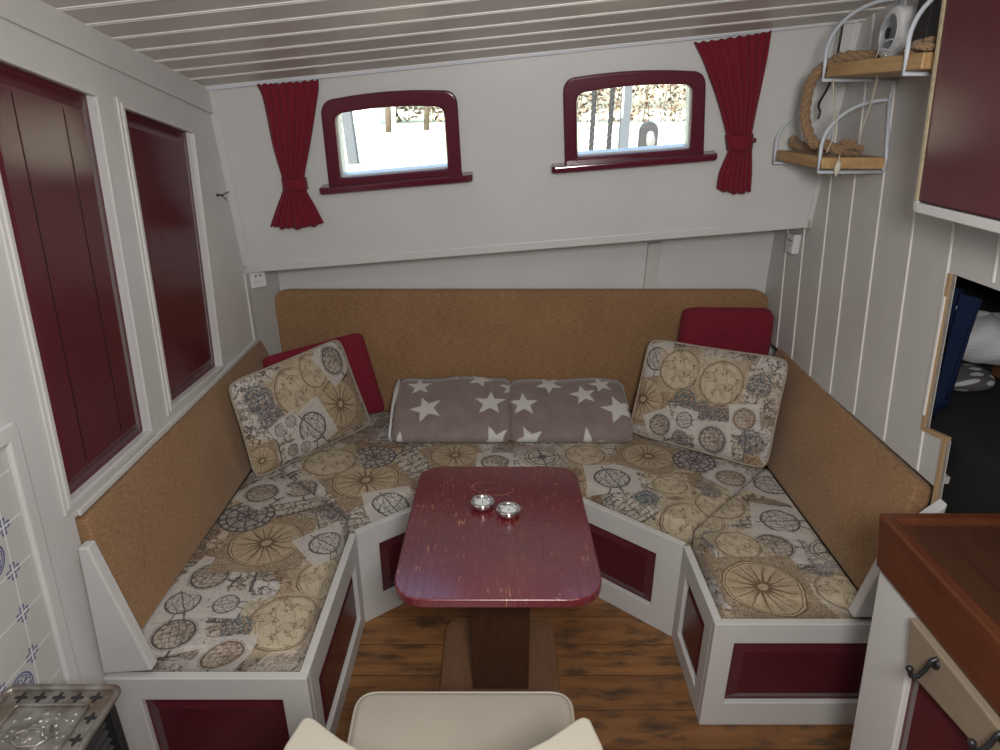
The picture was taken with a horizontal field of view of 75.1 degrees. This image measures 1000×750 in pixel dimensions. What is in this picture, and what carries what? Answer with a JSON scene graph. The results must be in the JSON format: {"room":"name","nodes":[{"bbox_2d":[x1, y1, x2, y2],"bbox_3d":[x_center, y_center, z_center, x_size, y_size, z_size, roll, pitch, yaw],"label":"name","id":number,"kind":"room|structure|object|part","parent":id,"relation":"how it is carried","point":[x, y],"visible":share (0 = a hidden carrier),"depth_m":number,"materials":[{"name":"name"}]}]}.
{"room":"ship interior","nodes":[
{"label":"ship interior","id":0,"kind":"room"},
{"bbox_2d":[0,0,258,693],"bbox_3d":[-0.987,0.101,0.800,0.146,2.400,3.800,0,23,0],"label":"wall","id":1,"kind":"structure","parent":0,"point":[126,297],"depth_m":1.46,"materials":[{"name":"white paint"}]},
{"bbox_3d":[-0.928,0.731,0.828,0.004,0.815,1.168,0,23,0],"label":"tile panel","id":2,"kind":"part","parent":1,"relation":"part of","materials":[{"name":"white tile"}]},
{"bbox_3d":[-0.922,0.800,0.876,0.016,1.051,1.204,0,23,0],"label":"tile frame","id":3,"kind":"part","parent":1,"relation":"part of","materials":[{"name":"white paint"}]},
{"bbox_3d":[-0.947,-0.213,1.427,0.020,0.893,0.435,0,23,0],"label":"panel","id":4,"kind":"part","parent":1,"relation":"part of","materials":[{"name":"red wood"}]},
{"bbox_3d":[-0.925,-0.214,1.427,0.010,0.933,0.474,0,23,0],"label":"moulding","id":5,"kind":"part","parent":1,"relation":"part of","materials":[{"name":"white paint"}]},
{"bbox_3d":[-0.925,-0.520,0.357,0.010,0.744,3.460,0,23,0],"label":"cornice","id":6,"kind":"part","parent":1,"relation":"part of","materials":[{"name":"white paint"}]},
{"bbox_3d":[-0.925,-0.347,1.880,0.010,0.838,0.475,0,23,0],"label":"moulding","id":7,"kind":"part","parent":1,"relation":"part of","materials":[{"name":"white paint"}]},
{"bbox_3d":[-0.947,-0.346,1.880,0.020,0.798,0.436,0,23,0],"label":"panel","id":8,"kind":"part","parent":1,"relation":"part of","materials":[{"name":"red wood"}]},
{"bbox_2d":[249,272,266,288],"bbox_3d":[-0.906,-0.362,2.422,0.028,0.068,0.060,21,30,41],"label":"wall socket","id":9,"kind":"object","parent":1,"relation":"attached to","point":[257,279],"visible":0.77,"depth_m":2.41,"materials":[{"name":"white plastic"}]},
{"bbox_2d":[41,0,894,86],"bbox_3d":[0.350,-0.658,0.183,2.800,1.060,4.067,0,23,0],"label":"ceiling","id":10,"kind":"structure","parent":0,"point":[211,43],"depth_m":1.68,"materials":[{"name":"paint"}]},
{"bbox_2d":[208,22,861,355],"bbox_3d":[0.095,-0.306,2.427,2.310,1.904,0.423,0,23,0],"label":"wall","id":11,"kind":"structure","parent":0,"point":[518,223],"depth_m":2.21,"materials":[{"name":"paint"}]},
{"bbox_2d":[216,191,228,200],"bbox_3d":[-0.908,-0.588,2.135,0.041,0.031,0.011,0,23,0],"label":"wall hook","id":12,"kind":"object","parent":11,"relation":"attached to","point":[217,194],"visible":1,"depth_m":2.13,"materials":[{"name":"black metal"}]},
{"bbox_2d":[257,79,323,229],"bbox_3d":[-0.679,-0.710,2.129,0.236,0.472,0.094,0,23,0],"label":"curtain","id":13,"kind":"object","parent":11,"relation":"hanging from","point":[290,108],"visible":1,"depth_m":2.10,"materials":[{"name":"red fabric"}]},
{"bbox_2d":[319,90,473,194],"bbox_3d":[-0.344,-0.760,2.132,0.514,0.320,0.107,1,23,2],"label":"window","id":14,"kind":"structure","parent":11,"relation":"in","point":[451,171],"depth_m":2.12,"materials":[{"name":"wood"},{"name":"dark red paint"}]},
{"bbox_3d":[-0.345,-0.639,2.162,0.514,0.072,0.056,1,23,2],"label":"sill","id":15,"kind":"part","parent":14,"relation":"part of","materials":[{"name":"red wood"}]},
{"bbox_2d":[275,288,767,411],"bbox_3d":[0.088,-0.094,2.667,1.972,0.528,0.054,0,23,0],"label":"cushion","id":16,"kind":"object","parent":11,"relation":"attached to","point":[512,334],"visible":0.64,"depth_m":2.60,"materials":[{"name":"brown fabric"}]},
{"bbox_2d":[206,21,858,90],"bbox_3d":[0.058,-0.969,1.966,1.975,0.200,0.020,1,23,2],"label":"trim","id":17,"kind":"structure","parent":11,"relation":"attached to","point":[694,38],"depth_m":1.97,"materials":[{"name":"white wood"}]},
{"bbox_2d":[551,70,716,173],"bbox_3d":[0.431,-0.805,2.078,0.528,0.305,0.106,1,23,2],"label":"window","id":18,"kind":"structure","parent":11,"relation":"in","point":[692,149],"depth_m":2.06,"materials":[{"name":"wood"},{"name":"dark red paint"}]},
{"bbox_3d":[0.431,-0.690,2.105,0.528,0.070,0.056,1,23,2],"label":"sill","id":19,"kind":"part","parent":18,"relation":"part of","materials":[{"name":"red wood"}]},
{"bbox_2d":[694,30,771,194],"bbox_3d":[0.703,-0.803,2.023,0.254,0.474,0.090,0,23,0],"label":"curtain","id":20,"kind":"object","parent":11,"relation":"hanging from","point":[735,67],"visible":1,"depth_m":1.98,"materials":[{"name":"red fabric"}]},
{"bbox_2d":[335,597,853,749],"bbox_3d":[0.325,1.218,1.291,2.850,0.040,3.950,0,23,0],"label":"floor","id":21,"kind":"structure","parent":0,"point":[618,672],"depth_m":1.97,"materials":[{"name":"brown wood"}]},
{"bbox_2d":[0,684,128,749],"bbox_3d":[-0.810,0.947,1.105,0.219,0.604,0.488,0,23,0],"label":"stove","id":22,"kind":"object","parent":21,"relation":"on","point":[32,716],"visible":1,"depth_m":1.17,"materials":[{"name":"metal"}]},
{"bbox_3d":[-0.723,0.858,1.301,0.020,0.558,0.016,0,23,0],"label":"corner post","id":23,"kind":"part","parent":22,"relation":"part of","materials":[{"name":"black metal"}]},
{"bbox_2d":[283,691,602,749],"bbox_3d":[-0.081,0.838,1.175,0.472,0.753,0.506,0,23,0],"label":"dining chair","id":24,"kind":"object","parent":21,"relation":"on","point":[381,720],"visible":1,"depth_m":1.29,"materials":[{"name":"beige leather"}]},
{"bbox_3d":[-0.081,0.666,0.935,0.472,0.252,0.196,0,23,0],"label":"backrest","id":25,"kind":"part","parent":24,"relation":"part of","materials":[{"name":"beige leather"}]},
{"bbox_3d":[-0.075,0.772,1.204,0.447,0.070,0.392,0,23,0],"label":"seat","id":26,"kind":"part","parent":24,"relation":"part of","materials":[{"name":"beige leather"}]},
{"bbox_2d":[394,467,601,692],"bbox_3d":[-0.004,0.651,1.756,0.456,0.650,0.607,0,23,0],"label":"pedestal table","id":27,"kind":"object","parent":21,"relation":"on","point":[453,554],"visible":0.87,"depth_m":1.64,"materials":[{"name":"red wood"}]},
{"bbox_2d":[470,494,494,511],"bbox_3d":[-0.046,0.335,1.695,0.065,0.024,0.065,0,23,0],"label":"tealight holder","id":28,"kind":"object","parent":27,"relation":"on","point":[482,503],"visible":1,"depth_m":1.69,"materials":[{"name":"silver metal"}]},
{"bbox_2d":[475,499,489,504],"bbox_3d":[-0.046,0.338,1.696,0.039,0.011,0.039,-3,23,-7],"label":"candle","id":29,"kind":"object","parent":28,"relation":"on","point":[477,501],"depth_m":1.70,"materials":[{"name":"white wax"}]},
{"bbox_2d":[496,502,520,518],"bbox_3d":[0.022,0.347,1.660,0.065,0.024,0.065,0,23,0],"label":"tealight holder","id":30,"kind":"object","parent":27,"relation":"on","point":[505,510],"visible":1,"depth_m":1.66,"materials":[{"name":"metal"}]},
{"bbox_2d":[501,507,515,512],"bbox_3d":[0.022,0.350,1.661,0.039,0.011,0.039,-3,23,-7],"label":"candle","id":31,"kind":"object","parent":30,"relation":"on","point":[503,509],"depth_m":1.66,"materials":[{"name":"white wax"}]},
{"bbox_2d":[78,465,946,749],"bbox_3d":[0.065,0.442,2.148,2.050,0.735,1.372,0,23,0],"label":"bench","id":32,"kind":"object","parent":21,"relation":"on","point":[735,671],"visible":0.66,"depth_m":1.74,"materials":[{"name":"white paint"}]},
{"bbox_3d":[-0.690,0.873,1.598,0.476,0.362,0.022,0,23,0],"label":"frame","id":33,"kind":"part","parent":32,"relation":"part of","materials":[{"name":"white paint"}]},
{"bbox_3d":[-0.685,0.879,1.605,0.336,0.244,0.022,0,23,0],"label":"panel","id":34,"kind":"part","parent":32,"relation":"part of","materials":[{"name":"red wood"}]},
{"bbox_2d":[131,470,347,671],"bbox_3d":[-0.686,0.527,1.982,0.417,0.124,0.927,0,23,0],"label":"seat cushion","id":35,"kind":"object","parent":32,"relation":"on","point":[251,596],"visible":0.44,"depth_m":1.73,"materials":[{"name":"beige fabric"}]},
{"bbox_2d":[75,341,268,629],"bbox_3d":[-0.927,0.242,2.052,0.108,0.356,1.234,0,23,0],"label":"cushion","id":36,"kind":"object","parent":35,"relation":"on","point":[147,526],"visible":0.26,"depth_m":1.78,"materials":[{"name":"brown fabric"}]},
{"bbox_3d":[-0.462,0.765,1.857,0.022,0.362,0.538,0,23,0],"label":"frame","id":37,"kind":"part","parent":32,"relation":"part of","materials":[{"name":"white paint"}]},
{"bbox_3d":[-0.466,0.773,1.863,0.023,0.212,0.433,0,23,0],"label":"panel","id":38,"kind":"part","parent":32,"relation":"part of","materials":[{"name":"red wood"}]},
{"bbox_3d":[-0.269,0.602,2.249,0.477,0.362,0.022,-17,28,-35],"label":"frame","id":39,"kind":"part","parent":32,"relation":"part of","materials":[{"name":"white paint"}]},
{"bbox_3d":[-0.272,0.599,2.251,0.327,0.207,0.022,-17,28,-35],"label":"panel","id":40,"kind":"part","parent":32,"relation":"part of","materials":[{"name":"red wood"}]},
{"bbox_2d":[278,412,763,548],"bbox_3d":[0.042,0.360,2.383,1.826,0.124,0.811,0,23,0],"label":"seat cushion","id":41,"kind":"object","parent":32,"relation":"on","point":[363,476],"visible":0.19,"depth_m":2.29,"materials":[{"name":"beige fabric"}]},
{"bbox_2d":[229,340,369,475],"bbox_3d":[-0.711,0.107,2.356,0.136,0.354,0.528,16,27,33],"label":"throw pillow","id":42,"kind":"object","parent":41,"relation":"on","point":[288,410],"visible":1,"depth_m":2.29,"materials":[{"name":"fabric"}]},
{"bbox_2d":[263,333,383,414],"bbox_3d":[-0.689,0.020,2.566,0.441,0.341,0.077,-8,24,-18],"label":"throw pillow","id":43,"kind":"object","parent":41,"relation":"on","point":[354,345],"visible":0.34,"depth_m":2.58,"materials":[{"name":"red fabric"}]},
{"bbox_2d":[388,376,509,441],"bbox_3d":[-0.192,0.131,2.557,0.462,0.162,0.303,0,23,0],"label":"throw pillow","id":44,"kind":"object","parent":41,"relation":"on","point":[456,408],"visible":1,"depth_m":2.50,"materials":[{"name":"grey fabric"}]},
{"bbox_2d":[510,378,632,441],"bbox_3d":[0.270,0.135,2.559,0.460,0.153,0.302,0,23,0],"label":"throw pillow","id":45,"kind":"object","parent":41,"relation":"on","point":[578,409],"visible":0.99,"depth_m":2.51,"materials":[{"name":"grey fabric"}]},
{"bbox_2d":[631,340,787,467],"bbox_3d":[0.752,0.088,2.381,0.516,0.358,0.193,14,26,30],"label":"throw pillow","id":46,"kind":"object","parent":41,"relation":"on","point":[720,403],"visible":0.99,"depth_m":2.33,"materials":[{"name":"beige fabric"}]},
{"bbox_2d":[678,307,773,355],"bbox_3d":[0.875,-0.048,2.583,0.366,0.457,0.111,0,23,0],"label":"throw pillow","id":47,"kind":"object","parent":41,"relation":"on","point":[742,329],"visible":0.46,"depth_m":2.49,"materials":[{"name":"red fabric"}]},
{"bbox_3d":[0.357,0.610,2.225,0.386,0.207,0.022,18,29,37],"label":"panel","id":48,"kind":"part","parent":32,"relation":"part of","materials":[{"name":"red wood"}]},
{"bbox_3d":[0.359,0.614,2.220,0.546,0.362,0.022,18,29,37],"label":"frame","id":49,"kind":"part","parent":32,"relation":"part of","materials":[{"name":"white paint"}]},
{"bbox_3d":[0.572,0.748,1.906,0.023,0.227,0.199,0,23,0],"label":"panel","id":50,"kind":"part","parent":32,"relation":"part of","materials":[{"name":"red wood"}]},
{"bbox_3d":[0.568,0.744,1.907,0.022,0.362,0.304,0,23,0],"label":"frame","id":51,"kind":"part","parent":32,"relation":"part of","materials":[{"name":"white paint"}]},
{"bbox_2d":[692,469,858,618],"bbox_3d":[0.770,0.509,2.024,0.369,0.124,0.678,0,23,0],"label":"seat cushion","id":52,"kind":"object","parent":32,"relation":"on","point":[757,556],"visible":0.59,"depth_m":1.83,"materials":[{"name":"beige fabric"}]},
{"bbox_3d":[0.807,0.807,1.757,0.502,0.362,0.022,0,23,0],"label":"frame","id":53,"kind":"part","parent":32,"relation":"part of","materials":[{"name":"white paint"}]},
{"bbox_3d":[0.811,0.796,1.757,0.394,0.212,0.022,0,23,0],"label":"panel","id":54,"kind":"part","parent":32,"relation":"part of","materials":[{"name":"red wood"}]},
{"bbox_2d":[766,349,932,589],"bbox_3d":[1.030,0.247,2.086,0.141,0.362,0.986,0,23,0],"label":"cushion","id":55,"kind":"object","parent":32,"relation":"on","point":[837,472],"visible":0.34,"depth_m":1.93,"materials":[{"name":"brown fabric"}]},
{"bbox_2d":[850,570,999,749],"bbox_3d":[0.877,0.890,1.052,0.358,0.750,0.861,0,23,0],"label":"base cabinet","id":56,"kind":"object","parent":21,"relation":"on","point":[894,711],"depth_m":1.21,"materials":[{"name":"white paint"}]},
{"bbox_3d":[0.778,0.900,1.013,0.018,0.560,0.660,0,23,0],"label":"panel","id":57,"kind":"part","parent":56,"relation":"part of","materials":[{"name":"red wood"}]},
{"bbox_2d":[876,513,999,715],"bbox_3d":[0.905,0.493,0.904,0.301,0.105,0.891,0,23,0],"label":"countertop","id":58,"kind":"structure","parent":56,"relation":"on","point":[945,566],"depth_m":1.16,"materials":[{"name":"brown wood"}]},
{"bbox_3d":[0.731,0.571,0.979,0.065,0.104,0.475,0,23,0],"label":"hook rail","id":59,"kind":"part","parent":56,"relation":"part of","materials":[{"name":"wood"}]},
{"bbox_2d":[765,0,999,504],"bbox_3d":[1.396,0.062,0.784,0.688,2.483,3.800,0,23,0],"label":"wall","id":60,"kind":"structure","parent":0,"point":[864,303],"depth_m":1.81,"materials":[{"name":"white wood"}]},
{"bbox_2d":[785,232,800,253],"bbox_3d":[1.045,-0.471,2.320,0.028,0.068,0.060,0,23,0],"label":"wall socket","id":61,"kind":"object","parent":60,"relation":"attached to","point":[793,241],"visible":1,"depth_m":2.30,"materials":[{"name":"white plastic"}]},
{"bbox_2d":[773,0,934,173],"bbox_3d":[0.957,-0.750,1.692,0.204,0.438,0.744,0,23,0],"label":"wall shelf","id":62,"kind":"object","parent":60,"relation":"attached to","point":[915,64],"visible":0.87,"depth_m":1.73,"materials":[{"name":"brown wood"}]},
{"bbox_2d":[817,24,843,118],"bbox_3d":[0.953,-0.874,1.875,0.016,0.254,0.041,-10,25,-23],"label":"power cable","id":63,"kind":"object","parent":62,"relation":"hanging from","point":[842,26],"visible":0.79,"depth_m":1.88,"materials":[{"name":"black plastic"}]},
{"bbox_2d":[826,78,835,152],"bbox_3d":[0.897,-0.701,1.760,0.035,0.189,0.015,0,23,0],"label":"cord","id":64,"kind":"object","parent":62,"relation":"hanging from","point":[832,78],"visible":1,"depth_m":1.75,"materials":[{"name":"beige fabric"}]},
{"bbox_2d":[789,50,880,155],"bbox_3d":[0.901,-0.760,1.829,0.139,0.263,0.346,-6,23,-13],"label":"rope","id":65,"kind":"object","parent":62,"relation":"hanging from","point":[812,145],"visible":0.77,"depth_m":1.79,"materials":[{"name":"brown fabric"}]},
{"bbox_2d":[834,154,840,176],"bbox_3d":[0.918,-0.573,1.776,0.016,0.058,0.048,3,23,8],"label":"pendant","id":66,"kind":"object","parent":62,"relation":"hanging from","point":[837,166],"visible":1,"depth_m":1.76,"materials":[{"name":"white"}]},
{"bbox_2d":[837,138,863,155],"bbox_3d":[0.959,-0.626,1.784,0.078,0.046,0.052,0,23,0],"label":"knot","id":67,"kind":"object","parent":62,"relation":"on","point":[846,144],"visible":0.92,"depth_m":1.77,"materials":[{"name":"fabric"}]},
{"bbox_2d":[859,76,878,144],"bbox_3d":[0.967,-0.689,1.710,0.010,0.203,0.095,8,24,19],"label":"cord","id":68,"kind":"object","parent":62,"relation":"hanging from","point":[877,76],"visible":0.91,"depth_m":1.70,"materials":[{"name":"beige fabric"}]},
{"bbox_2d":[875,38,903,57],"bbox_3d":[0.876,-0.739,1.469,0.011,0.035,0.123,2,23,4],"label":"wire loop","id":69,"kind":"object","parent":62,"relation":"on","point":[902,39],"visible":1,"depth_m":1.47,"materials":[{"name":"white metal"}]},
{"bbox_2d":[877,5,916,56],"bbox_3d":[0.955,-0.816,1.550,0.060,0.116,0.116,1,23,3],"label":"round speaker","id":70,"kind":"object","parent":62,"relation":"on","point":[896,23],"visible":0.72,"depth_m":1.52},
{"bbox_2d":[902,36,936,54],"bbox_3d":[0.888,-0.694,1.367,0.053,0.032,0.094,0,23,0],"label":"bundle","id":71,"kind":"object","parent":62,"relation":"on","point":[928,44],"visible":0.87,"depth_m":1.34,"materials":[{"name":"fabric"}]},
{"bbox_2d":[911,0,941,43],"bbox_3d":[0.972,-0.759,1.371,0.126,0.149,0.135,0,23,0],"label":"speaker","id":72,"kind":"object","parent":62,"relation":"on","point":[927,25],"visible":0.09,"depth_m":1.38},
{"bbox_2d":[913,0,999,233],"bbox_3d":[0.963,-0.440,0.837,0.190,0.589,1.084,0,23,0],"label":"upper cabinet","id":73,"kind":"object","parent":60,"relation":"attached to","point":[958,180],"visible":1,"depth_m":1.22,"materials":[{"name":"dark red paint"},{"name":"white paint"},{"name":"wood"}]},
{"bbox_2d":[932,287,981,417],"bbox_3d":[1.118,-0.051,1.616,0.043,0.330,0.062,0,23,0],"label":"hanging cloth","id":74,"kind":"object","parent":60,"relation":"hanging from","point":[964,308],"visible":0.98,"depth_m":1.59,"materials":[{"name":"blue fabric"}]},
{"bbox_2d":[927,384,999,512],"bbox_3d":[1.405,0.418,1.235,0.610,0.239,1.520,0,23,0],"label":"mattress","id":75,"kind":"object","parent":60,"relation":"on","point":[971,420],"visible":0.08,"depth_m":1.57,"materials":[{"name":"black fabric"}]},
{"bbox_2d":[938,362,995,391],"bbox_3d":[1.300,0.005,1.830,0.173,0.071,0.150,0,23,0],"label":"cushion","id":76,"kind":"object","parent":75,"relation":"on","point":[971,377],"visible":0.59,"depth_m":1.77,"materials":[{"name":"grey fabric"}]},
{"bbox_2d":[943,310,999,365],"bbox_3d":[1.357,-0.108,1.823,0.230,0.158,0.209,0,23,0],"label":"cloth bundle","id":77,"kind":"object","parent":76,"relation":"on","point":[983,346],"visible":0.46,"depth_m":1.76,"materials":[{"name":"white fabric"}]},
{"bbox_2d":[991,365,999,378],"bbox_3d":[1.562,0.262,1.214,0.265,0.035,1.542,0,23,0],"label":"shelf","id":78,"kind":"object","parent":60,"relation":"attached to","point":[996,369],"visible":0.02,"depth_m":1.87,"materials":[{"name":"brown wood"}]},
{"label":"outside","id":79,"kind":"structure","parent":0,"visible":0},
{"bbox_2d":[341,109,685,171],"bbox_3d":[0.000,-13.570,34.103,80.000,0.300,66.600,0,23,0],"label":"ground","id":80,"kind":"structure","parent":79,"point":[416,146],"depth_m":8.66,"materials":[{"name":"white snow"}]},
{"bbox_2d":[341,112,359,163],"bbox_3d":[-1.103,-1.913,4.657,0.119,0.761,0.070,0,23,0],"label":"leaning post","id":81,"kind":"object","parent":80,"relation":"on","point":[347,118],"visible":0.44,"depth_m":4.71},
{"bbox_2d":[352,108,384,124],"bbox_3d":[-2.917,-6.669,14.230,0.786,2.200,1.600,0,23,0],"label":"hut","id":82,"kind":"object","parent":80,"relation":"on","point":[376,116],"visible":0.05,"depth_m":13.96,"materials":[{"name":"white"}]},
{"bbox_2d":[385,107,391,131],"bbox_3d":[-1.702,-4.842,9.835,0.692,2.204,0.478,0,23,0],"label":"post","id":83,"kind":"object","parent":80,"relation":"on","point":[388,123],"visible":0.02,"depth_m":10.21,"materials":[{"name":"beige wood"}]},
{"bbox_2d":[391,107,396,147],"bbox_3d":[-1.066,-3.332,6.196,0.044,2.200,0.044,0,23,0],"label":"pole","id":84,"kind":"object","parent":80,"relation":"on","point":[393,114],"visible":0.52,"depth_m":6.53,"materials":[{"name":"plastic"}]},
{"bbox_2d":[424,106,429,129],"bbox_3d":[-1.257,-5.338,10.820,0.686,2.364,0.524,0,23,0],"label":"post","id":85,"kind":"object","parent":80,"relation":"on","point":[426,108],"visible":0.02,"depth_m":11.13,"materials":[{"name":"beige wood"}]},
{"bbox_2d":[341,84,685,122],"bbox_3d":[0.963,-7.745,15.768,34.226,3.134,1.688,0,23,0],"label":"hedge","id":86,"kind":"object","parent":80,"relation":"on","point":[672,108],"visible":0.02,"depth_m":16.08,"materials":[{"name":"plant"}]},
{"bbox_2d":[589,90,596,149],"bbox_3d":[0.800,-2.763,5.349,0.055,1.810,0.047,0,23,0],"label":"mooring rope","id":87,"kind":"object","parent":80,"relation":"on","point":[594,96],"visible":0.51,"depth_m":5.58,"materials":[{"name":"grey"}]},
{"bbox_2d":[606,88,614,148],"bbox_3d":[0.953,-2.763,5.349,0.055,1.810,0.047,0,23,0],"label":"mooring rope","id":88,"kind":"object","parent":80,"relation":"on","point":[612,90],"visible":0.43,"depth_m":5.57,"materials":[{"name":"grey"}]},
{"bbox_2d":[618,86,632,147],"bbox_3d":[1.073,-2.763,5.348,0.081,1.800,0.083,0,23,0],"label":"timber post","id":89,"kind":"object","parent":80,"relation":"on","point":[626,93],"visible":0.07,"depth_m":5.54,"materials":[{"name":"white wood"}]},
{"bbox_2d":[638,121,657,146],"bbox_3d":[1.424,-2.293,6.232,0.170,0.255,0.131,0,23,0],"label":"stone","id":90,"kind":"object","parent":80,"relation":"on","point":[648,131],"visible":0.71,"depth_m":6.19,"materials":[{"name":"grey stone"}]}
]}

